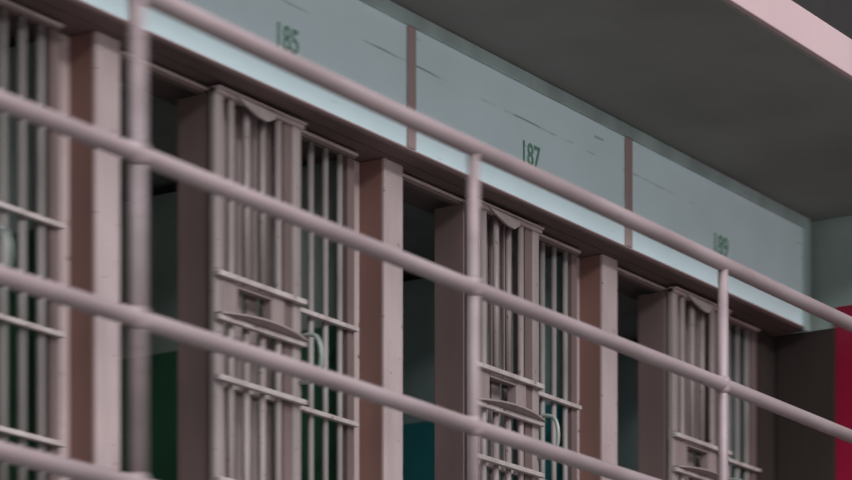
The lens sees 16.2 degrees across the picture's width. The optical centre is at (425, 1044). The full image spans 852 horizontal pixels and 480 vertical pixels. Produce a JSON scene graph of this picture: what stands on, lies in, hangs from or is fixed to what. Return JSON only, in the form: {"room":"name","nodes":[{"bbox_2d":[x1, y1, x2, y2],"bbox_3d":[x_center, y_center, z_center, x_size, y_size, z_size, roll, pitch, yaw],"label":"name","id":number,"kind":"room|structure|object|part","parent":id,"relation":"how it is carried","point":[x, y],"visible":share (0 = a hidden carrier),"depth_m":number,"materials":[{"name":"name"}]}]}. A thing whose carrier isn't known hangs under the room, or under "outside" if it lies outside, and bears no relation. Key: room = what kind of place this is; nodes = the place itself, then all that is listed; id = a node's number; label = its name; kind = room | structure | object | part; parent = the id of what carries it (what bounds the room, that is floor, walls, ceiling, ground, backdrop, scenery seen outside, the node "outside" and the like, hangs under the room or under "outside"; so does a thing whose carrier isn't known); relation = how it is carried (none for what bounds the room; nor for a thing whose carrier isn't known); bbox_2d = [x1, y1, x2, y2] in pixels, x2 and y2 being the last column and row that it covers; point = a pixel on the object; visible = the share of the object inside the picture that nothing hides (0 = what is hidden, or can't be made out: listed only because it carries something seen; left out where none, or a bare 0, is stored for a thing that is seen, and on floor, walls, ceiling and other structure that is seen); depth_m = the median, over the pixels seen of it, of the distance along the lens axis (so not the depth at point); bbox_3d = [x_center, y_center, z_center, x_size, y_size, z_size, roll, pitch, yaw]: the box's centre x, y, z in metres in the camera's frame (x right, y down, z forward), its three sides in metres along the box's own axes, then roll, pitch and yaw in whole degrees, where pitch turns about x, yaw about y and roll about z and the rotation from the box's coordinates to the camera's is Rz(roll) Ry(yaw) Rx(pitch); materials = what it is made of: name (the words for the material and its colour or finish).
{"room":"prison interior","nodes":[
{"label":"prison interior","id":0,"kind":"room"},
{"bbox_2d":[0,226,11,266],"bbox_3d":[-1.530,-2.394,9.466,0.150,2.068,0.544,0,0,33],"label":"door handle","id":1,"kind":"object","parent":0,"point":[3,229],"visible":0.68,"depth_m":9.63,"materials":[{"name":"pink paint"}]},
{"bbox_2d":[6,39,45,479],"bbox_3d":[-2.175,-2.316,10.957,2.335,2.252,0.200,0,0,33],"label":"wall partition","id":2,"kind":"structure","parent":0,"point":[30,48],"depth_m":10.31,"materials":[{"name":"green paint"}]},
{"bbox_2d":[0,0,63,112],"label":"bars","id":3,"kind":"object","parent":2,"relation":"in","point":[53,27],"depth_m":10.03,"materials":[{"name":"grey paint"}]},
{"bbox_2d":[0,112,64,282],"label":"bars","id":4,"kind":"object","parent":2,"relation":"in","point":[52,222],"depth_m":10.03,"materials":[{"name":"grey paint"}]},
{"bbox_2d":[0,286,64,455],"label":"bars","id":5,"kind":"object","parent":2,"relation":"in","point":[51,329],"depth_m":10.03,"materials":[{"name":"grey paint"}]},
{"bbox_2d":[120,160,335,479],"bbox_3d":[-1.245,-2.316,12.374,2.335,2.252,0.200,0,0,33],"label":"wall partition","id":6,"kind":"structure","parent":0,"point":[161,211],"depth_m":12.12,"materials":[{"name":"green paint"}]},
{"bbox_2d":[178,341,209,479],"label":"door frame","id":7,"kind":"structure","parent":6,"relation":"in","point":[193,362],"depth_m":10.78,"materials":[{"name":"brown paint"}]},
{"bbox_2d":[301,130,357,230],"label":"bars","id":8,"kind":"object","parent":6,"relation":"in","point":[344,156],"depth_m":11.49,"materials":[{"name":"brown paint"}]},
{"bbox_2d":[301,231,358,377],"label":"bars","id":9,"kind":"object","parent":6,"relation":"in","point":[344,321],"depth_m":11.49,"materials":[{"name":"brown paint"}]},
{"bbox_2d":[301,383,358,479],"label":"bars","id":10,"kind":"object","parent":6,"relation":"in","point":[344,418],"depth_m":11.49,"materials":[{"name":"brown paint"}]},
{"bbox_2d":[6,34,637,342],"bbox_3d":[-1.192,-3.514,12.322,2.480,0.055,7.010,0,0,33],"label":"wall","id":11,"kind":"structure","parent":0,"point":[161,116],"depth_m":12.13,"materials":[{"name":"grey concrete"}]},
{"bbox_2d":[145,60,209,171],"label":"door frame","id":12,"kind":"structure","parent":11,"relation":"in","point":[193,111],"depth_m":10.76,"materials":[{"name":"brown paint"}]},
{"bbox_2d":[403,173,466,275],"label":"door frame","id":13,"kind":"structure","parent":0,"point":[450,222],"depth_m":12.18,"materials":[{"name":"grey paint"}]},
{"bbox_2d":[83,0,803,325],"bbox_3d":[-1.387,-3.717,9.638,0.100,0.526,11.590,0,0,33],"label":"wall","id":14,"kind":"structure","parent":0,"point":[354,40],"depth_m":12.11,"materials":[{"name":"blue paint"}]},
{"bbox_2d":[128,0,130,21],"bbox_3d":[-0.986,-3.689,10.147,0.012,0.470,0.054,0,0,33],"label":"trim","id":15,"kind":"structure","parent":14,"relation":"attached to","point":[129,1],"depth_m":10.12,"materials":[{"name":"pink paint"}]},
{"bbox_2d":[277,21,298,54],"bbox_3d":[-0.501,-3.653,10.895,0.002,0.094,0.130,0,0,33],"label":"number","id":16,"kind":"object","parent":14,"relation":"attached to","point":[286,38],"visible":0.88,"depth_m":10.90,"materials":[{"name":"green paint"}]},
{"bbox_2d":[6,0,793,337],"bbox_3d":[-1.537,-3.453,9.773,0.302,0.019,11.650,0,0,33],"label":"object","id":17,"kind":"structure","parent":14,"relation":"attached to","point":[157,87],"depth_m":11.52,"materials":[{"name":"brown paint"}]},
{"bbox_2d":[407,25,415,149],"bbox_3d":[-0.056,-3.689,11.563,0.012,0.470,0.054,0,0,33],"label":"trim","id":18,"kind":"structure","parent":14,"relation":"attached to","point":[411,32],"depth_m":11.55,"materials":[{"name":"pink paint"}]},
{"bbox_2d":[40,0,802,332],"bbox_3d":[-1.387,-3.447,9.638,0.076,0.013,11.590,0,0,33],"label":"trim","id":19,"kind":"structure","parent":14,"relation":"attached to","point":[72,7],"depth_m":11.51,"materials":[{"name":"brown paint"}]},
{"bbox_2d":[73,0,803,328],"bbox_3d":[-1.348,-3.451,9.612,0.018,0.005,11.590,0,0,33],"label":"trim","id":20,"kind":"structure","parent":14,"relation":"attached to","point":[82,2],"depth_m":11.54,"materials":[{"name":"pink paint"}]},
{"bbox_2d":[523,140,539,166],"bbox_3d":[0.434,-3.653,12.319,0.002,0.095,0.136,0,0,33],"label":"number","id":21,"kind":"object","parent":14,"relation":"attached to","point":[530,154],"visible":0.9,"depth_m":12.32,"materials":[{"name":"green paint"}]},
{"bbox_2d":[359,0,809,229],"bbox_3d":[-1.338,-3.951,9.606,0.018,0.053,11.590,0,0,33],"label":"trim","id":22,"kind":"structure","parent":14,"relation":"attached to","point":[388,7],"depth_m":12.60,"materials":[{"name":"grey paint"}]},
{"bbox_2d":[625,137,632,247],"bbox_3d":[0.877,-3.689,12.985,0.012,0.470,0.054,0,0,33],"label":"trim","id":23,"kind":"structure","parent":14,"relation":"attached to","point":[628,142],"depth_m":12.97,"materials":[{"name":"pink paint"}]},
{"bbox_2d":[714,232,727,256],"bbox_3d":[1.350,-3.653,13.713,0.002,0.095,0.132,0,0,33],"label":"number","id":24,"kind":"object","parent":14,"relation":"attached to","point":[719,236],"visible":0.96,"depth_m":13.71,"materials":[{"name":"green paint"}]},
{"bbox_2d":[803,228,809,331],"bbox_3d":[1.831,-3.679,14.431,0.018,0.493,0.045,0,0,33],"label":"trim","id":25,"kind":"structure","parent":14,"relation":"attached to","point":[806,232],"depth_m":14.41,"materials":[{"name":"grey paint"}]},
{"bbox_2d":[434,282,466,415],"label":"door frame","id":26,"kind":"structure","parent":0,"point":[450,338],"depth_m":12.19,"materials":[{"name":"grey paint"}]},
{"bbox_2d":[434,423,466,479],"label":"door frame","id":27,"kind":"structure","parent":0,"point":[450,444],"depth_m":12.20,"materials":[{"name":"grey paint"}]},
{"bbox_2d":[403,255,561,479],"bbox_3d":[-0.314,-2.316,13.791,2.335,2.252,0.200,0,0,33],"label":"wall partition","id":28,"kind":"structure","parent":0,"point":[418,295],"depth_m":13.47,"materials":[{"name":"teal paint"}]},
{"bbox_2d":[539,234,580,319],"label":"bars","id":29,"kind":"object","parent":28,"relation":"in","point":[569,254],"depth_m":12.90,"materials":[{"name":"grey paint"}]},
{"bbox_2d":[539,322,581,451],"label":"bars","id":30,"kind":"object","parent":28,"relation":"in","point":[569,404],"depth_m":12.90,"materials":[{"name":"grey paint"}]},
{"bbox_2d":[390,0,851,221],"bbox_3d":[-0.889,-4.060,9.359,1.080,0.160,11.670,0,0,33],"label":"ceiling","id":31,"kind":"structure","parent":0,"point":[704,79],"depth_m":12.33,"materials":[{"name":"grey paint"}]},
{"bbox_2d":[723,0,851,80],"bbox_3d":[-0.436,-4.062,9.037,0.030,0.152,11.630,0,0,33],"label":"trim","id":32,"kind":"structure","parent":31,"relation":"attached to","point":[787,19],"depth_m":11.97,"materials":[{"name":"pink paint"}]},
{"bbox_2d":[617,267,667,354],"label":"door frame","id":33,"kind":"structure","parent":0,"point":[653,307],"depth_m":13.60,"materials":[{"name":"grey paint"}]},
{"bbox_2d":[617,331,742,479],"bbox_3d":[0.618,-2.316,15.206,2.340,2.252,0.239,0,0,33],"label":"wall partition","id":34,"kind":"structure","parent":0,"point":[627,367],"depth_m":14.80,"materials":[{"name":"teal paint"}]},
{"bbox_2d":[756,330,775,479],"bbox_3d":[1.641,-2.396,14.519,0.045,2.092,0.224,0,0,33],"label":"wall","id":35,"kind":"structure","parent":0,"point":[765,343],"depth_m":14.47,"materials":[{"name":"brown paint"}]},
{"bbox_2d":[792,0,851,38],"bbox_3d":[0.983,-5.670,13.412,0.120,3.060,20.500,0,0,33],"label":"wall","id":36,"kind":"structure","parent":0,"point":[836,13],"depth_m":14.89,"materials":[{"name":"grey paint"}]},
{"bbox_2d":[794,215,851,333],"bbox_3d":[1.726,-2.595,14.688,4.960,2.810,0.150,0,0,33],"label":"wall","id":37,"kind":"structure","parent":0,"point":[830,239],"depth_m":14.45,"materials":[{"name":"paint"}]},
{"bbox_2d":[776,328,835,479],"bbox_3d":[1.839,-2.397,14.506,0.310,2.095,0.030,0,0,33],"label":"wall","id":38,"kind":"structure","parent":37,"relation":"attached to","point":[805,361],"depth_m":14.49,"materials":[{"name":"brown paint"}]},
{"bbox_2d":[836,305,851,479],"bbox_3d":[2.320,-2.450,14.161,0.868,2.190,0.078,0,0,33],"label":"door","id":39,"kind":"structure","parent":37,"relation":"in","point":[843,337],"depth_m":14.39,"materials":[{"name":"red paint"}]},
{"bbox_3d":[-0.978,-1.270,9.405,1.360,0.160,11.650,0,0,33],"label":"floor","id":40,"kind":"structure","parent":0,"visible":0},
{"bbox_2d":[46,29,119,479],"bbox_3d":[-1.168,-2.396,10.219,0.132,2.092,0.238,0,0,33],"label":"pillar","id":41,"kind":"structure","parent":40,"relation":"on","point":[89,61],"depth_m":10.21,"materials":[{"name":"pink paint"}]},
{"bbox_3d":[-1.139,-2.396,10.264,0.132,2.092,0.130,0,0,33],"label":"plate","id":42,"kind":"part","parent":41,"relation":"part of","materials":[{"name":"pink paint"}]},
{"bbox_2d":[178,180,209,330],"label":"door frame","id":43,"kind":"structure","parent":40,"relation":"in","point":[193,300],"depth_m":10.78,"materials":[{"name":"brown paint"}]},
{"bbox_2d":[210,84,323,479],"bbox_3d":[-0.578,-2.394,10.917,0.150,2.068,0.544,0,0,33],"label":"gate","id":44,"kind":"object","parent":40,"relation":"on","point":[280,320],"visible":0.94,"depth_m":10.94,"materials":[{"name":"grey metal"}]},
{"bbox_2d":[234,103,241,184],"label":"bar","id":45,"kind":"object","parent":44,"relation":"attached to","point":[237,108],"depth_m":10.95,"materials":[{"name":"brown paint"}]},
{"bbox_2d":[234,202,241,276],"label":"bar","id":46,"kind":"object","parent":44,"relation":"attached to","point":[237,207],"depth_m":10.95,"materials":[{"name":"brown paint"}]},
{"bbox_2d":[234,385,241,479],"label":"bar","id":47,"kind":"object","parent":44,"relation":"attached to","point":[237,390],"depth_m":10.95,"materials":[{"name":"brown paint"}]},
{"bbox_2d":[238,291,261,316],"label":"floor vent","id":48,"kind":"object","parent":44,"relation":"in","point":[250,302],"depth_m":11.01,"materials":[{"name":"grey metal"}]},
{"bbox_2d":[250,112,257,190],"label":"bar","id":49,"kind":"object","parent":44,"relation":"attached to","point":[253,119],"depth_m":11.03,"materials":[{"name":"brown paint"}]},
{"bbox_2d":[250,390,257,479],"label":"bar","id":50,"kind":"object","parent":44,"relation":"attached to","point":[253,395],"depth_m":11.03,"materials":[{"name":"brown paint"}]},
{"bbox_3d":[-0.607,-3.416,10.938,0.042,0.024,0.540,0,0,33],"label":"rail","id":51,"kind":"part","parent":44,"relation":"part of","materials":[{"name":"metal"}]},
{"bbox_2d":[214,311,308,341],"bbox_3d":[-0.581,-2.617,10.915,0.069,0.026,0.530,0,0,33],"label":"shelf","id":52,"kind":"object","parent":44,"relation":"attached to","point":[271,327],"depth_m":10.89,"materials":[{"name":"grey metal"}]},
{"bbox_2d":[266,215,271,286],"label":"bar","id":53,"kind":"object","parent":44,"relation":"attached to","point":[268,219],"depth_m":11.11,"materials":[{"name":"brown paint"}]},
{"bbox_2d":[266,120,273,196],"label":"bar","id":54,"kind":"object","parent":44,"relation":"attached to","point":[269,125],"depth_m":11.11,"materials":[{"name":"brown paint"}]},
{"bbox_2d":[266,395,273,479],"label":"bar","id":55,"kind":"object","parent":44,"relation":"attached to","point":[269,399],"depth_m":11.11,"materials":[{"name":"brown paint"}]},
{"bbox_3d":[-0.425,-2.545,11.112,0.109,0.192,0.017,0,0,33],"label":"pull handle","id":56,"kind":"part","parent":44,"relation":"part of","materials":[{"name":"grey metal"}]},
{"bbox_2d":[354,158,402,479],"bbox_3d":[-0.210,-2.396,11.678,0.132,2.092,0.238,0,0,33],"label":"pillar","id":57,"kind":"structure","parent":40,"relation":"on","point":[378,183],"depth_m":11.67,"materials":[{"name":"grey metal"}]},
{"bbox_3d":[-0.181,-2.396,11.723,0.132,2.092,0.130,0,0,33],"label":"plate","id":58,"kind":"part","parent":57,"relation":"part of","materials":[{"name":"pink paint"}]},
{"bbox_2d":[0,0,851,479],"bbox_3d":[-0.254,-2.182,9.342,0.100,1.664,10.940,0,0,33],"label":"guard railing","id":59,"kind":"object","parent":40,"relation":"on","point":[139,156],"visible":1,"depth_m":9.32,"materials":[{"name":"grey metal"}]},
{"bbox_3d":[-0.254,-1.585,9.342,0.054,0.059,10.940,0,0,33],"label":"rail","id":60,"kind":"part","parent":59,"relation":"part of","materials":[{"name":"grey metal"}]},
{"bbox_3d":[-0.816,-2.163,8.486,0.100,1.625,0.098,0,0,33],"label":"post","id":61,"kind":"part","parent":59,"relation":"part of","materials":[{"name":"grey metal"}]},
{"bbox_3d":[-0.254,-2.055,9.342,0.054,0.059,10.940,0,0,33],"label":"rail","id":62,"kind":"part","parent":59,"relation":"part of","materials":[{"name":"metal"}]},
{"bbox_3d":[0.158,-2.163,9.969,0.100,1.625,0.098,0,0,33],"label":"post","id":63,"kind":"part","parent":59,"relation":"part of","materials":[{"name":"grey metal"}]},
{"bbox_3d":[-0.254,-2.982,9.342,0.058,0.063,10.940,0,0,33],"label":"rail","id":64,"kind":"part","parent":59,"relation":"part of","materials":[{"name":"grey metal"}]},
{"bbox_3d":[1.134,-2.163,11.456,0.100,1.625,0.098,0,0,33],"label":"post","id":65,"kind":"part","parent":59,"relation":"part of","materials":[{"name":"metal"}]},
{"bbox_2d":[467,199,559,479],"bbox_3d":[0.361,-2.394,12.346,0.150,2.068,0.544,0,0,33],"label":"gate","id":66,"kind":"object","parent":40,"relation":"on","point":[522,403],"visible":0.76,"depth_m":12.39,"materials":[{"name":"grey metal"}]},
{"bbox_2d":[499,219,504,290],"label":"bar","id":67,"kind":"object","parent":66,"relation":"attached to","point":[501,223],"depth_m":12.49,"materials":[{"name":"grey paint"}]},
{"bbox_3d":[0.332,-3.416,12.367,0.042,0.024,0.540,0,0,33],"label":"rail","id":68,"kind":"part","parent":66,"relation":"part of","materials":[{"name":"grey metal"}]},
{"bbox_2d":[479,397,545,421],"bbox_3d":[0.357,-2.617,12.345,0.069,0.026,0.530,0,0,33],"label":"shelf","id":69,"kind":"object","parent":66,"relation":"attached to","point":[518,410],"depth_m":12.33,"materials":[{"name":"metal"}]},
{"bbox_2d":[511,228,516,295],"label":"bar","id":70,"kind":"object","parent":66,"relation":"attached to","point":[514,230],"depth_m":12.57,"materials":[{"name":"grey paint"}]},
{"bbox_3d":[0.514,-2.545,12.541,0.109,0.192,0.017,0,0,33],"label":"pull handle","id":71,"kind":"part","parent":66,"relation":"part of","materials":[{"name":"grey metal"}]},
{"bbox_2d":[577,254,616,479],"bbox_3d":[0.720,-2.396,13.095,0.132,2.092,0.238,0,0,33],"label":"pillar","id":72,"kind":"structure","parent":40,"relation":"on","point":[596,274],"depth_m":13.09,"materials":[{"name":"pink paint"}]},
{"bbox_3d":[0.750,-2.396,13.140,0.132,2.092,0.130,0,0,33],"label":"plate","id":73,"kind":"part","parent":72,"relation":"part of","materials":[{"name":"pink paint"}]},
{"bbox_2d":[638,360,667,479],"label":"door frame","id":74,"kind":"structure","parent":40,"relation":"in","point":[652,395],"depth_m":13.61,"materials":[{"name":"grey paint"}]},
{"bbox_2d":[668,286,741,479],"bbox_3d":[1.290,-2.394,13.761,0.150,2.068,0.544,0,0,33],"label":"gate","id":75,"kind":"object","parent":40,"relation":"on","point":[677,444],"visible":0.9,"depth_m":13.70,"materials":[{"name":"grey metal"}]},
{"bbox_3d":[1.261,-3.416,13.783,0.042,0.024,0.540,0,0,33],"label":"rail","id":76,"kind":"part","parent":75,"relation":"part of","materials":[{"name":"grey metal"}]},
{"bbox_2d":[672,465,728,479],"bbox_3d":[1.286,-2.617,13.760,0.069,0.026,0.530,0,0,33],"label":"shelf","id":77,"kind":"object","parent":75,"relation":"attached to","point":[702,472],"depth_m":13.67,"materials":[{"name":"grey metal"}]},
{"bbox_2d":[728,316,759,389],"label":"bars","id":78,"kind":"object","parent":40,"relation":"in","point":[749,331],"depth_m":14.32,"materials":[{"name":"grey paint"}]},
{"bbox_2d":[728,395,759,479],"label":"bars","id":79,"kind":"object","parent":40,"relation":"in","point":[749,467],"depth_m":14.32,"materials":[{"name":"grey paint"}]}
]}

